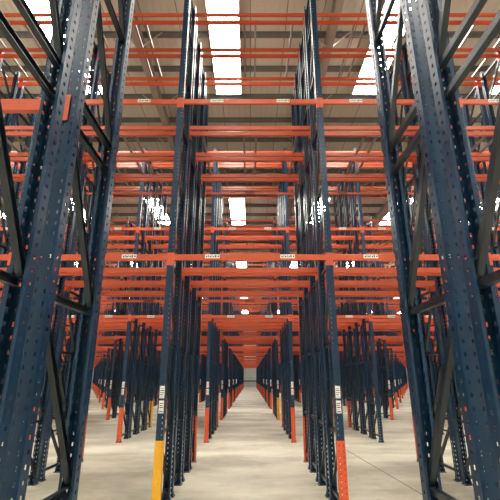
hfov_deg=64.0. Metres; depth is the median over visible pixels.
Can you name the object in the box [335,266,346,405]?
frame
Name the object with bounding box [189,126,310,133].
beam
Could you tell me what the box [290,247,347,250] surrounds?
beam
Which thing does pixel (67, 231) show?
trim
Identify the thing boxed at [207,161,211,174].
support bar
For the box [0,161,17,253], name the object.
frame
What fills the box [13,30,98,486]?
frame
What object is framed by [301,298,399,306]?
beam
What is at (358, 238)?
beam
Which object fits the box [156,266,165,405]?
frame
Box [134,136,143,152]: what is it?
support bar
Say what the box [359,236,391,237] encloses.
beam
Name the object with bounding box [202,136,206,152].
support bar
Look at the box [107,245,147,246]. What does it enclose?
beam
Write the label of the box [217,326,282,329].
beam
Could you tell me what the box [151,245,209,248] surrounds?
beam
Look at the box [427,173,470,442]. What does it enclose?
frame
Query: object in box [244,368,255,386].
door
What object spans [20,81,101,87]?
beam
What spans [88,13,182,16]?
beam
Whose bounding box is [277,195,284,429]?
frame
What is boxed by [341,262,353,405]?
frame
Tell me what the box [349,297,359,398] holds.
frame
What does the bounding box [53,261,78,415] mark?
frame
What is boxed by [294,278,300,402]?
frame
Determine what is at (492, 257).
beam
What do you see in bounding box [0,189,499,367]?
beams
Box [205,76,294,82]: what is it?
beam
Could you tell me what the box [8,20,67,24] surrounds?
beam
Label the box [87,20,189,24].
beam
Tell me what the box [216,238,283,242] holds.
beam
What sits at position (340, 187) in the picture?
beam
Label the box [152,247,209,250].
beam
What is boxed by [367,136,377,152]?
support bar
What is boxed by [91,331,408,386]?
wall
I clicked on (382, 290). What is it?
frame
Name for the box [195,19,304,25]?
beam
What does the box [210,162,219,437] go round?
frame
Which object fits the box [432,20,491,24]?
beam
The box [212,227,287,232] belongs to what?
beam
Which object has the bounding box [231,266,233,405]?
frame
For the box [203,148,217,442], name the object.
frame
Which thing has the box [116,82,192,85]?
beam
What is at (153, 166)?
beam
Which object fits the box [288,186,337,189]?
beam
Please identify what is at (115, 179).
beam
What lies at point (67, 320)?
beam
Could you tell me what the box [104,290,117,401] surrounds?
frame
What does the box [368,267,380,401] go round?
frame
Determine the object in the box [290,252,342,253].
beam
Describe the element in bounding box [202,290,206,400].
frame
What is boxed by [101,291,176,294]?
beam
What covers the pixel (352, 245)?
beam
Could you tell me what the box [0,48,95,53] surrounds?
beam
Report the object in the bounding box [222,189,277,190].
beam
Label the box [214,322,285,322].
beam
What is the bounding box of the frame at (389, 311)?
[387,278,401,402]
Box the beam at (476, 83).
[398,81,479,87]
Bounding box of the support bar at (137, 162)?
[135,161,143,174]
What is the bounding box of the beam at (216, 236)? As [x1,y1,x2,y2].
[216,236,283,237]
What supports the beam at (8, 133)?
attached to the frame at (33, 480)
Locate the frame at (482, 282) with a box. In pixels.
[418,0,499,487]
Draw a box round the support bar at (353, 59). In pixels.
[347,58,354,76]
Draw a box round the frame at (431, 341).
[421,249,446,415]
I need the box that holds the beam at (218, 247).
[218,247,281,250]
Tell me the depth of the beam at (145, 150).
13.67 m
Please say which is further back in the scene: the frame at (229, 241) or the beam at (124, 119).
the frame at (229, 241)
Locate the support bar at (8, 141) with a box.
[7,139,20,152]
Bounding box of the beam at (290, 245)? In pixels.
[290,245,348,248]
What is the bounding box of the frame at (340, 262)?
[340,262,350,406]
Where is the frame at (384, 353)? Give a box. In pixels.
[367,217,393,419]
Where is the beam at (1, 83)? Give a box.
[0,81,20,86]
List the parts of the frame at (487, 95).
upright post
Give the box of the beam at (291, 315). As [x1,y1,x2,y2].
[290,314,370,320]
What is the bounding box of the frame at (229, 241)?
[226,241,229,413]
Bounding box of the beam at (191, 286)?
[190,285,309,291]
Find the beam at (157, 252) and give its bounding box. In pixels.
[157,252,209,253]
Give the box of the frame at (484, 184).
[472,169,499,308]
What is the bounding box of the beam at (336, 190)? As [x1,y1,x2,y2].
[288,189,337,191]
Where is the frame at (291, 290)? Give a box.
[291,290,295,400]
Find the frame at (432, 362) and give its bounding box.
[407,168,452,436]
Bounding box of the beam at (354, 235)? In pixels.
[289,235,354,237]
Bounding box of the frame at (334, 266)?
[334,266,343,405]
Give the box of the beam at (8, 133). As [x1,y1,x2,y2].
[6,131,47,135]
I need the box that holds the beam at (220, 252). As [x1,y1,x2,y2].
[220,252,279,253]
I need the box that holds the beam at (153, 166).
[152,165,212,168]
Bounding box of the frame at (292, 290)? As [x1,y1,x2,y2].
[292,290,296,400]
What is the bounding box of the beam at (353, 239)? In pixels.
[288,238,354,242]
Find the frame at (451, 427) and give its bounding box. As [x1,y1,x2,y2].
[388,60,462,481]
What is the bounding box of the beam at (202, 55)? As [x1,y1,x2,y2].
[201,53,298,59]
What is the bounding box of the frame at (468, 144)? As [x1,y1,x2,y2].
[430,0,499,499]
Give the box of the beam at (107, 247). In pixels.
[107,247,147,248]
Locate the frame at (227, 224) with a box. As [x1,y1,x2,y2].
[224,224,227,417]
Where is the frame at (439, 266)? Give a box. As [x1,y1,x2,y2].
[439,266,458,399]
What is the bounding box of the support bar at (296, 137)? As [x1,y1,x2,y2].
[293,136,297,152]
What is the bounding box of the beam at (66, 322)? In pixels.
[66,322,126,322]
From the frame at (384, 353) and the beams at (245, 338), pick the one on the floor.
the frame at (384, 353)
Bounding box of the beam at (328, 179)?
[308,178,399,181]
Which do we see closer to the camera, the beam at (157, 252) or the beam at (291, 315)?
the beam at (291, 315)
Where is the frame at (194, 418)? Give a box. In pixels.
[185,81,208,469]
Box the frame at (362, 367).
[355,290,365,400]
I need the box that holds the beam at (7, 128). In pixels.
[5,126,48,130]
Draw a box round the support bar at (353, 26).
[346,25,354,47]
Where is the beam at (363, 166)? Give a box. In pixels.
[352,165,413,168]
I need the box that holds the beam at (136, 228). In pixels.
[65,227,137,232]
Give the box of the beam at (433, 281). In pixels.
[313,279,435,289]
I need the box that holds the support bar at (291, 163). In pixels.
[288,161,292,174]
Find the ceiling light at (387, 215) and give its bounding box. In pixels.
[379,198,412,224]
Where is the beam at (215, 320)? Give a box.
[214,319,285,321]
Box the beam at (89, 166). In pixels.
[86,165,147,168]
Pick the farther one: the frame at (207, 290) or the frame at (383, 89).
the frame at (207, 290)
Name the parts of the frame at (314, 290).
upright post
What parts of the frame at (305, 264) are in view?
upright post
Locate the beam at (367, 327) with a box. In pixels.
[351,326,401,328]
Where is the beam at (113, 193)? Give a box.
[112,191,171,197]
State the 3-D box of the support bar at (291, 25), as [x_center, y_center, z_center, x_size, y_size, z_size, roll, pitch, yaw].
[0.930,-4.854,9.055,0.040,0.046,0.730,0,-18,0]
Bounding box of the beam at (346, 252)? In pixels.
[346,252,394,253]
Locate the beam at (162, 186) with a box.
[162,186,211,189]
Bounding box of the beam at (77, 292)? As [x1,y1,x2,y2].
[0,291,81,294]
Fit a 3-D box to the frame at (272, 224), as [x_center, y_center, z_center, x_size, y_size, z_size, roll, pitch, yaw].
[1.200,3.177,19.504,0.140,9.200,0.820,0,-18,0]
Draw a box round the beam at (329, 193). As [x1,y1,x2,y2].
[328,191,387,197]
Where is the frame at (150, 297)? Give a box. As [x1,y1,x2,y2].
[140,297,150,398]
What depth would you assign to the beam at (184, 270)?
6.77 m
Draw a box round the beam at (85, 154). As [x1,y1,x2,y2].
[83,151,184,159]
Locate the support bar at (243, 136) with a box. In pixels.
[243,136,244,152]
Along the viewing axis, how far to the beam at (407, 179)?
9.62 m
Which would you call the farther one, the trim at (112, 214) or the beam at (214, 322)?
the trim at (112, 214)
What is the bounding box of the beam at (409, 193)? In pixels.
[396,191,480,197]
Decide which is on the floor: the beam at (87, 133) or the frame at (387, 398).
the frame at (387, 398)
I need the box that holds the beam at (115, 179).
[100,178,191,181]
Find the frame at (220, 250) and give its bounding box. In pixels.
[215,195,222,429]
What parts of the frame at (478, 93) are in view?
upright post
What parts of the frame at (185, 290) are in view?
upright post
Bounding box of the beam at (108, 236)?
[108,236,140,237]
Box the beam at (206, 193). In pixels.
[205,192,294,197]
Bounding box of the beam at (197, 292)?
[196,289,303,298]
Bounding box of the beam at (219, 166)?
[218,165,281,169]
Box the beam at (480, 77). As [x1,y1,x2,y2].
[390,76,481,82]
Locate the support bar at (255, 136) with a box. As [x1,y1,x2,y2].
[255,136,256,152]
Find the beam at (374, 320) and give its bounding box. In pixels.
[366,319,433,321]
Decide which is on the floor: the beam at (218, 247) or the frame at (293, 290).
the frame at (293, 290)
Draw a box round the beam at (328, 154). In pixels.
[315,151,416,159]
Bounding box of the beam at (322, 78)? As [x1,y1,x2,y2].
[297,77,382,81]
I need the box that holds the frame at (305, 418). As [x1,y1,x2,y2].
[291,81,314,469]
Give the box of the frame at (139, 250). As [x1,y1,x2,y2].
[121,235,140,415]
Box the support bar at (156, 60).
[155,58,161,76]
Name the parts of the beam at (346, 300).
plate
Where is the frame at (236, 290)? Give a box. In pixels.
[235,290,236,400]
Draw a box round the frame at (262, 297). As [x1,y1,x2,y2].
[262,297,263,397]
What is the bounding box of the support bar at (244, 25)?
[244,25,245,47]
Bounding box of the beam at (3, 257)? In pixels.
[0,253,11,264]
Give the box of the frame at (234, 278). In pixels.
[233,278,235,402]
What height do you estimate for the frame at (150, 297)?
9.200 m
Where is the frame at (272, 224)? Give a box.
[272,224,275,417]
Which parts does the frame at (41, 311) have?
upright post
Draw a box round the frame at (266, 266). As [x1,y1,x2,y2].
[266,266,268,405]
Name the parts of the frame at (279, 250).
upright post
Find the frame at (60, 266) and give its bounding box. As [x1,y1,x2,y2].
[41,266,60,399]
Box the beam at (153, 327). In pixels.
[152,326,207,328]
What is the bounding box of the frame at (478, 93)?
[461,81,499,297]
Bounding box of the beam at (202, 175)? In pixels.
[201,173,298,179]
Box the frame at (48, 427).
[37,60,111,481]
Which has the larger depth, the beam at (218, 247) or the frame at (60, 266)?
the frame at (60, 266)
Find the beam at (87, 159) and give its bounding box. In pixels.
[84,157,184,164]
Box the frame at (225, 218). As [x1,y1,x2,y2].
[220,217,226,419]
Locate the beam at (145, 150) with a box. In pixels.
[145,150,214,151]
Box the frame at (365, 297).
[365,297,374,397]
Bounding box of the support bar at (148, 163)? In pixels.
[146,161,153,174]
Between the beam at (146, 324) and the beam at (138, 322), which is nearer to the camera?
the beam at (138, 322)
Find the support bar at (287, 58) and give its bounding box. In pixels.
[285,58,288,76]
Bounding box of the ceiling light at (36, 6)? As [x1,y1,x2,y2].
[25,0,101,93]
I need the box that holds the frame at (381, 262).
[378,261,398,408]
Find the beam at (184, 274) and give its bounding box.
[182,273,317,279]
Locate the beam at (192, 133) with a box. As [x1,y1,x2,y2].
[189,131,310,138]
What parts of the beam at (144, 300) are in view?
plate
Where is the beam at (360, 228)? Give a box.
[287,227,362,232]
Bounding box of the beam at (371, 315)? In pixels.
[370,314,447,320]
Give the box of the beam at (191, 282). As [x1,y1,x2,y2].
[190,279,309,285]
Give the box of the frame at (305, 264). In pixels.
[294,52,323,481]
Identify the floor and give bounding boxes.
[1,387,498,499]
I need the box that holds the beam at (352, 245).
[352,245,392,246]
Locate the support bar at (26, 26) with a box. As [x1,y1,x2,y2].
[25,25,41,47]
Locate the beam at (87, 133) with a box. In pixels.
[83,131,182,135]
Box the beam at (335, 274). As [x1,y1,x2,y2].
[322,273,453,279]
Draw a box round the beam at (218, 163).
[218,163,281,164]
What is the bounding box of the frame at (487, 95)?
[480,52,499,125]
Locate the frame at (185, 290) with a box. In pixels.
[165,17,200,497]
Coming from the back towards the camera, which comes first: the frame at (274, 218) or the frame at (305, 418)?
the frame at (274, 218)
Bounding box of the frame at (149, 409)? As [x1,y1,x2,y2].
[145,186,166,429]
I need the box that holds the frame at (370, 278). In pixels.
[370,278,382,405]
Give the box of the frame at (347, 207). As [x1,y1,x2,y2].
[342,162,370,437]
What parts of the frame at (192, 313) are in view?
upright post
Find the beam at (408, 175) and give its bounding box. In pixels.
[403,174,486,179]
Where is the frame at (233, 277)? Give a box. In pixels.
[232,277,233,404]
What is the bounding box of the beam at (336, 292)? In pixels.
[323,291,398,294]
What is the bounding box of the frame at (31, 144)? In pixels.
[0,0,69,499]
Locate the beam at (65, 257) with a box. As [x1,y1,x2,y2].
[25,253,170,264]
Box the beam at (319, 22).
[310,20,412,24]
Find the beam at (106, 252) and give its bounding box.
[105,252,153,253]
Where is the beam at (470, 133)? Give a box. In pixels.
[452,131,493,135]
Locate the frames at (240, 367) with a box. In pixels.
[41,304,458,396]
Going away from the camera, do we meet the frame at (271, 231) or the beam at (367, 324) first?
the beam at (367, 324)
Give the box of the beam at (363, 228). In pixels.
[362,227,434,232]
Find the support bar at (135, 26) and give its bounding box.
[134,25,143,47]
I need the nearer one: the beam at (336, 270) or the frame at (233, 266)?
the beam at (336, 270)
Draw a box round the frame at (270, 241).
[270,241,273,413]
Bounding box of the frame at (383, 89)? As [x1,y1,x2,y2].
[376,89,431,461]
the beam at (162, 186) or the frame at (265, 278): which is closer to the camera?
the beam at (162, 186)
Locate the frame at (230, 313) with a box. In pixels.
[228,261,231,408]
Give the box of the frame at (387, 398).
[373,262,388,404]
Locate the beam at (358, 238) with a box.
[358,238,391,239]
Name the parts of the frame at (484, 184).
upright post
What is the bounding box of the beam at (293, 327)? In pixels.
[292,326,347,328]
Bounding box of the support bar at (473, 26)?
[458,25,474,47]
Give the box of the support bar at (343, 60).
[338,58,344,76]
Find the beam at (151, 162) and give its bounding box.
[151,162,212,166]
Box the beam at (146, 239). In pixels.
[145,238,211,242]
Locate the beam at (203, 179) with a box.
[201,178,298,183]
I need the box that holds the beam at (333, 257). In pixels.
[329,253,465,264]
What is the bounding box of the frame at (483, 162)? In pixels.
[482,161,499,253]
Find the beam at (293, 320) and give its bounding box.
[292,318,361,321]
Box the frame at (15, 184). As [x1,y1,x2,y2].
[0,169,27,308]
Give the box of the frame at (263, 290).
[263,290,264,400]
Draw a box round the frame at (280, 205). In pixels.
[278,183,286,433]
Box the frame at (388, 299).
[388,299,398,397]
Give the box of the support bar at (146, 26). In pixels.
[145,25,153,47]
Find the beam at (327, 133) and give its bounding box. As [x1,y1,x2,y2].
[317,131,416,135]
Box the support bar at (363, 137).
[356,136,365,152]
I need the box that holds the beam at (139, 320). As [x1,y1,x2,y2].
[138,318,207,321]
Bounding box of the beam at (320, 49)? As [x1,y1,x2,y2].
[305,48,401,54]
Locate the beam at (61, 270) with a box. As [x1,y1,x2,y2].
[48,268,166,272]
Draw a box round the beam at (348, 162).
[287,162,348,166]
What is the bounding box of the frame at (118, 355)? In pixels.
[106,217,132,419]
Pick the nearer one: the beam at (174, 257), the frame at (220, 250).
the beam at (174, 257)
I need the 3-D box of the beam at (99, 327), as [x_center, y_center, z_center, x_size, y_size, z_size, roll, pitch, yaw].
[-4.800,2.839,14.494,2.396,0.200,0.060,0,-18,0]
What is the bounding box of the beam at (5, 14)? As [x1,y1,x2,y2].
[3,13,49,16]
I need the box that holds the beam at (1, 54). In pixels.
[0,53,98,60]
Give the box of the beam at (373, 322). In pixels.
[373,322,433,322]
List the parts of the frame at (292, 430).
upright post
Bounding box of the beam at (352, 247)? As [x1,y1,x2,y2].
[352,247,392,248]
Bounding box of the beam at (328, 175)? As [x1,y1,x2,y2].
[308,174,399,177]
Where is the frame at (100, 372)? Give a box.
[97,297,111,397]
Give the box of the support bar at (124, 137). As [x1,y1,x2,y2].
[122,136,132,152]
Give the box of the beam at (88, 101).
[74,98,180,106]
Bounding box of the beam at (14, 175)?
[12,174,96,179]
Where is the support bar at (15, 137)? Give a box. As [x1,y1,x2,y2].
[13,136,29,151]
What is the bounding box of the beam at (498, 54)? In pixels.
[401,53,499,60]
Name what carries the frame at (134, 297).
on the floor
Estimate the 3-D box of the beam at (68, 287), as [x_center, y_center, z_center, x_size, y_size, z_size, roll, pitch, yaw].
[-2.400,0.722,7.875,2.396,0.200,0.060,0,-18,0]
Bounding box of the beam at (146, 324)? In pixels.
[145,323,207,327]
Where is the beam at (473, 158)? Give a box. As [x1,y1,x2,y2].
[415,157,489,163]
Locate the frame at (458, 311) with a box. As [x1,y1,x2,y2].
[365,0,499,499]
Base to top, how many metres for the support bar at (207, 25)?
0.046 m
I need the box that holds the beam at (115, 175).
[100,174,191,177]
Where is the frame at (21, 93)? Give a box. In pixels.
[0,81,38,297]
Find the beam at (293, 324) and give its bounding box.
[292,323,354,327]
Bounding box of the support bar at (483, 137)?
[470,136,486,151]
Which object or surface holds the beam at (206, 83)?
attached to the frame at (305, 418)
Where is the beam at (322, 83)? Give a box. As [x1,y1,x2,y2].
[307,82,383,85]
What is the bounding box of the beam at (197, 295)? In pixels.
[196,295,303,300]
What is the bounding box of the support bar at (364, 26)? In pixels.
[356,25,365,47]
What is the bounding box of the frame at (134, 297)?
[125,297,134,397]
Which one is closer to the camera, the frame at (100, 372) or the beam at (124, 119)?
the beam at (124, 119)
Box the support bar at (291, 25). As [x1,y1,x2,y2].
[289,25,292,47]
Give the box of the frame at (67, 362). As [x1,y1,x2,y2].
[47,168,92,436]
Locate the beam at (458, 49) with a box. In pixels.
[404,48,499,53]
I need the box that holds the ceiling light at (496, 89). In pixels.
[489,81,499,93]
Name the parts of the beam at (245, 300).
plate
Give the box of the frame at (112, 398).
[111,262,126,404]
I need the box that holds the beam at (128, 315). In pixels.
[52,314,129,320]
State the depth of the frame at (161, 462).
6.34 m
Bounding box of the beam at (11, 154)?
[9,152,80,156]
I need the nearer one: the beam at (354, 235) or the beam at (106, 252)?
the beam at (354, 235)
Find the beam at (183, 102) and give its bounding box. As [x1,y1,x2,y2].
[180,98,319,108]
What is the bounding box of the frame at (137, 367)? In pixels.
[134,290,144,400]
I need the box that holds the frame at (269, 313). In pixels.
[268,261,271,408]
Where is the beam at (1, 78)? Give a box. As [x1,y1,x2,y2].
[0,77,14,80]
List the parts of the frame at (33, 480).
foot plate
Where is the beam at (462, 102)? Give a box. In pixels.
[459,98,498,107]
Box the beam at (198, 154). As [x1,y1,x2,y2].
[196,151,303,156]
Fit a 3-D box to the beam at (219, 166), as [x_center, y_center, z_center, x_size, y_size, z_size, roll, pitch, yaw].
[0.000,-3.017,14.583,2.396,0.200,0.060,0,-18,0]
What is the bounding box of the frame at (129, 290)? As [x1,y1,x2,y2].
[119,290,129,401]
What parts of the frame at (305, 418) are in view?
upright post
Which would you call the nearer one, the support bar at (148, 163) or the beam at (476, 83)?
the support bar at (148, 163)
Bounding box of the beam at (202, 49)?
[201,48,298,51]
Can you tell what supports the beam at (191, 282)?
attached to the frame at (314, 290)
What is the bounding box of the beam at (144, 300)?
[100,298,198,306]
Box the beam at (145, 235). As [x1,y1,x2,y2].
[145,235,210,237]
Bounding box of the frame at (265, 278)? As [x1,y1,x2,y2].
[264,278,266,402]
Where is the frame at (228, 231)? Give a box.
[225,231,228,414]
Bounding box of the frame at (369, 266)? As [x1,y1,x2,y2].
[364,224,384,417]
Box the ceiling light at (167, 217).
[143,198,169,224]
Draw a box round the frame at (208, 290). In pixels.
[204,290,208,400]
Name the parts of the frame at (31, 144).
upright post, upright post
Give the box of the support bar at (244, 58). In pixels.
[244,58,245,76]
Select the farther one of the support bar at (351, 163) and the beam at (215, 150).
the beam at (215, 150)
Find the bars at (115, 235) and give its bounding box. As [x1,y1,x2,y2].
[74,235,425,306]
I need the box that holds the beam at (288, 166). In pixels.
[287,165,347,168]
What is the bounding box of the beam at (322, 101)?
[319,98,455,106]
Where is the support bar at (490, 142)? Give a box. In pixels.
[479,139,492,152]
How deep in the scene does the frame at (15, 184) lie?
13.86 m
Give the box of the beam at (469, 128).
[451,126,494,130]
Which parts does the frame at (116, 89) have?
upright post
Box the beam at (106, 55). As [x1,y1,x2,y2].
[105,54,197,57]
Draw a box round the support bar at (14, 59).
[12,58,28,76]
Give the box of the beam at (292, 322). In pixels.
[292,322,361,324]
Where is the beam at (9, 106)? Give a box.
[1,95,70,119]
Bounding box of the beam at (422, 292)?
[418,291,499,294]
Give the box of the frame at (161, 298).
[153,266,164,405]
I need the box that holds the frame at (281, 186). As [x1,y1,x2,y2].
[280,162,289,437]
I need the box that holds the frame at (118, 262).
[101,261,121,408]
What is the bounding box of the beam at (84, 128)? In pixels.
[81,126,183,130]
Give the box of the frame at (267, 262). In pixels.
[267,262,269,407]
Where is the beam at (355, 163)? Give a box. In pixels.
[352,163,411,164]
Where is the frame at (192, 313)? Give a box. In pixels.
[176,52,205,481]
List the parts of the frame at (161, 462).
upright post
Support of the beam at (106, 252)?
attached to the frame at (144, 382)
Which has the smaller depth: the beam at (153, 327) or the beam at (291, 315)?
the beam at (291, 315)
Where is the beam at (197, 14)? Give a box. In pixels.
[195,13,304,18]
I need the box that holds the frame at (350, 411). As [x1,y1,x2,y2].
[333,186,354,429]
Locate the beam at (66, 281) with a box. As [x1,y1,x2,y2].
[64,279,186,289]
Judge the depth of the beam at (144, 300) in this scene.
9.48 m
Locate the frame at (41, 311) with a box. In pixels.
[0,0,134,499]
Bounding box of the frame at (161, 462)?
[151,0,195,499]
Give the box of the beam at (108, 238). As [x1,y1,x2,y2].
[108,238,141,239]
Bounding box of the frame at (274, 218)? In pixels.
[273,217,279,419]
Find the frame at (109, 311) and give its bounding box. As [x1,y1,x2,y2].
[98,278,112,402]
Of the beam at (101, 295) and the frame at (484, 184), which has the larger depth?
the frame at (484, 184)
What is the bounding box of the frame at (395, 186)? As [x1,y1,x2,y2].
[395,186,425,422]
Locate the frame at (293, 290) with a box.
[293,290,297,400]
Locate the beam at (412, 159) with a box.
[315,157,415,164]
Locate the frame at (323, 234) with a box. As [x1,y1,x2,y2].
[323,234,334,419]
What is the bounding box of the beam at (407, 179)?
[406,178,499,183]
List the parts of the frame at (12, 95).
upright post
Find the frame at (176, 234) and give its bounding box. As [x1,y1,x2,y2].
[165,234,176,419]
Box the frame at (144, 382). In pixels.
[137,182,162,433]
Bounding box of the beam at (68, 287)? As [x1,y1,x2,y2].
[66,285,174,291]
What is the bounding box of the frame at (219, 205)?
[213,183,221,433]
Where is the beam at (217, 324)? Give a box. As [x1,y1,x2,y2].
[216,323,283,325]
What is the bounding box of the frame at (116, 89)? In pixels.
[68,89,123,461]
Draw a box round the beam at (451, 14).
[449,13,496,16]
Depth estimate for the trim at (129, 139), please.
16.57 m
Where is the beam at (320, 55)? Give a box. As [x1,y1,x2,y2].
[302,54,393,57]
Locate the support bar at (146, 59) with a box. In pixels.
[145,58,152,76]
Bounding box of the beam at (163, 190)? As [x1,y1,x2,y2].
[162,189,211,191]
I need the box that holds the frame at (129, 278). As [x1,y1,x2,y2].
[117,278,129,405]
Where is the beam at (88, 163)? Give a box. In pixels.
[88,163,147,164]
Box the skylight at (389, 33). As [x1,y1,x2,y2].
[352,0,415,93]
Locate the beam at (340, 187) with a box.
[339,187,396,189]
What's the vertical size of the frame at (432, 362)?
9.200 m
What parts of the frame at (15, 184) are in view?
upright post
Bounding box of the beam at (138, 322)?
[138,322,207,324]
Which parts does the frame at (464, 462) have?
foot plate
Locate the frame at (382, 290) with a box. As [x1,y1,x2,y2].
[382,290,395,401]
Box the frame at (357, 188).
[348,148,384,442]
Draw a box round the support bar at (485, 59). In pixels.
[471,58,487,76]
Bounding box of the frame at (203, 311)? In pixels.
[199,278,205,402]
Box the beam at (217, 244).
[217,244,282,246]
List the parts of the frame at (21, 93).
upright post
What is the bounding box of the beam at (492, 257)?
[488,253,499,264]
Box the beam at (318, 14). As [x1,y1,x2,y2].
[317,13,411,16]
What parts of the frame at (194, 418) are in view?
upright post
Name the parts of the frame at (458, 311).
upright post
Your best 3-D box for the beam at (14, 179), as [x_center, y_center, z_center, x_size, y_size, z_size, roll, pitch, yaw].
[-4.800,-1.665,9.636,2.396,0.200,0.060,0,-18,0]
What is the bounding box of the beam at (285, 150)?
[285,150,354,151]
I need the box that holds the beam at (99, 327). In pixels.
[98,326,148,328]
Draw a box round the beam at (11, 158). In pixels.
[10,157,84,163]
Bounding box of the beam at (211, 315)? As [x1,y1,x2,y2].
[210,314,289,320]
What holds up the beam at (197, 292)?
attached to the frame at (192, 313)
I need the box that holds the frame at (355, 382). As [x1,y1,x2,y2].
[337,182,362,433]
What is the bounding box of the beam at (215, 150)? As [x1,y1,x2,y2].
[215,150,284,151]
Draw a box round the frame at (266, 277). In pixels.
[266,277,267,404]
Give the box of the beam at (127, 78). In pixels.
[117,77,202,81]
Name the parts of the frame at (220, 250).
upright post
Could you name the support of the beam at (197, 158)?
attached to the frame at (192, 313)
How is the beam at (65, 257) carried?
attached to the frame at (31, 144)
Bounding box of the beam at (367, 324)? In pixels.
[356,323,425,325]
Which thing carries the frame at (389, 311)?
on the floor
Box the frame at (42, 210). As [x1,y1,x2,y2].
[10,210,42,398]
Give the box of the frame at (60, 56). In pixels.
[0,0,81,487]
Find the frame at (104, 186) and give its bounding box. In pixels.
[74,186,104,423]
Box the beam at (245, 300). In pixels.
[201,299,298,306]
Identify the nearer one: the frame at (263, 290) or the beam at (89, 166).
the beam at (89, 166)
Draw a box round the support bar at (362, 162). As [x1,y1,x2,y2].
[356,161,364,174]
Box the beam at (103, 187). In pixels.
[103,187,160,189]
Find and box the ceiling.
[0,0,499,290]
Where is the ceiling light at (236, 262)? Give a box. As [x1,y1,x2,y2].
[236,262,246,267]
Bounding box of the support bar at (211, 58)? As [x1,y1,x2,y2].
[211,58,214,76]
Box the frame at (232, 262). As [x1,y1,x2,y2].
[230,262,232,407]
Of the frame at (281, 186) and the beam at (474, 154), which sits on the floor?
the frame at (281, 186)
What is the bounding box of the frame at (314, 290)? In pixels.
[299,17,334,497]
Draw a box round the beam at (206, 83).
[205,82,294,86]
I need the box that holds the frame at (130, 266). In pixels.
[115,224,135,417]
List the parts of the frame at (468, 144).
upright post, upright post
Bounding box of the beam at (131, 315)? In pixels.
[129,314,209,320]
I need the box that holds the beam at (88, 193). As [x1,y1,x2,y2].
[19,191,103,197]
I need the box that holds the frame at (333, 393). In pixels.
[304,0,348,499]
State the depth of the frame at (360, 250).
19.96 m
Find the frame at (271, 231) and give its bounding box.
[271,231,274,414]
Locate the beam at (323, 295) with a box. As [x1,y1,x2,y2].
[323,295,398,296]
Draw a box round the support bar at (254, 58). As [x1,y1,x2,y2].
[254,58,255,76]
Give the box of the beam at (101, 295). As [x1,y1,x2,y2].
[101,295,176,296]
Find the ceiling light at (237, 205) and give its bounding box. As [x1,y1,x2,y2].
[229,198,244,224]
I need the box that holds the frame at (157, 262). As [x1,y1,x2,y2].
[146,262,158,406]
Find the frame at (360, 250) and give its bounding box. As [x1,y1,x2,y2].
[359,235,378,415]
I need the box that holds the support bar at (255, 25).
[254,25,255,47]
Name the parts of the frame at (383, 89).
upright post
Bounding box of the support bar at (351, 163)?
[346,161,353,174]
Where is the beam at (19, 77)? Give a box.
[18,76,109,82]
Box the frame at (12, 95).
[0,52,19,136]
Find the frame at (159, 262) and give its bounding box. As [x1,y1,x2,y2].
[149,262,159,402]
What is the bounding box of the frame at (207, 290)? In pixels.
[203,290,207,400]
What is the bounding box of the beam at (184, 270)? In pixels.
[182,266,317,274]
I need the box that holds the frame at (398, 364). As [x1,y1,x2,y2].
[388,297,402,397]
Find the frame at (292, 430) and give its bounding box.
[282,148,296,442]
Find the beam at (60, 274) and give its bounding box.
[46,273,177,279]
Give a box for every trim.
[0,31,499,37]
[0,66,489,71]
[0,89,153,267]
[0,182,499,185]
[0,196,108,278]
[0,221,499,223]
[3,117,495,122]
[5,94,499,98]
[7,137,492,141]
[12,169,487,172]
[29,235,470,235]
[60,262,439,263]
[67,231,432,231]
[68,213,499,215]
[71,195,499,196]
[72,277,427,278]
[72,298,427,298]
[74,266,394,267]
[83,204,416,206]
[99,312,397,313]
[100,311,399,311]
[102,304,397,304]
[107,249,392,249]
[108,242,391,242]
[126,2,229,312]
[270,0,349,290]
[298,34,499,312]
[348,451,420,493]
[386,201,498,278]
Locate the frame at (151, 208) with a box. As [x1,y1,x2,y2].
[129,162,157,437]
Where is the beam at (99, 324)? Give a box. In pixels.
[74,323,143,325]
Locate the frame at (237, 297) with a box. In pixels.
[236,297,237,397]
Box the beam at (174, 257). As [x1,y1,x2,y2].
[170,253,329,264]
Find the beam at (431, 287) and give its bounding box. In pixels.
[325,285,433,291]
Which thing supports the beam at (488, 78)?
attached to the frame at (487, 95)
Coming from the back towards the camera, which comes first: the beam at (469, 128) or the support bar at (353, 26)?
the support bar at (353, 26)
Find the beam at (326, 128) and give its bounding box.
[316,126,418,130]
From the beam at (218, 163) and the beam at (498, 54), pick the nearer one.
the beam at (498, 54)
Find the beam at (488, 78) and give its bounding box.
[485,77,499,80]
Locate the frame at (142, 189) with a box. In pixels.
[115,148,151,442]
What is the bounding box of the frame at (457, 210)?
[457,210,489,398]
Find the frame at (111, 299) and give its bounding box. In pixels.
[101,299,111,397]
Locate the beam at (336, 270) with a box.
[333,268,451,272]
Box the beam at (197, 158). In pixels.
[196,157,303,164]
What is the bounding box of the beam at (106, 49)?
[98,48,194,54]
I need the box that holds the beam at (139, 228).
[137,227,212,232]
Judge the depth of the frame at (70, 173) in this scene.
11.69 m
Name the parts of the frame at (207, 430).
upright post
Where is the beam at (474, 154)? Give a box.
[419,152,490,156]
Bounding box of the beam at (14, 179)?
[0,178,93,183]
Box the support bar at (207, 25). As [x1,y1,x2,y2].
[207,25,210,47]
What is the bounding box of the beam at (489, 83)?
[479,81,499,86]
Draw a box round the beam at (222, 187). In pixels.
[222,187,277,188]
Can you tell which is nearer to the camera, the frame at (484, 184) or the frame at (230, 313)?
the frame at (484, 184)
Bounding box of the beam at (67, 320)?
[66,319,133,321]
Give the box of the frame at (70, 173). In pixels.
[29,173,72,442]
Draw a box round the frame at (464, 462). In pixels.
[401,30,486,486]
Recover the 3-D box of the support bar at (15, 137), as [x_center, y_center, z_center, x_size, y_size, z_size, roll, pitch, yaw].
[-4.680,-2.192,8.203,0.040,0.046,0.730,0,-18,0]

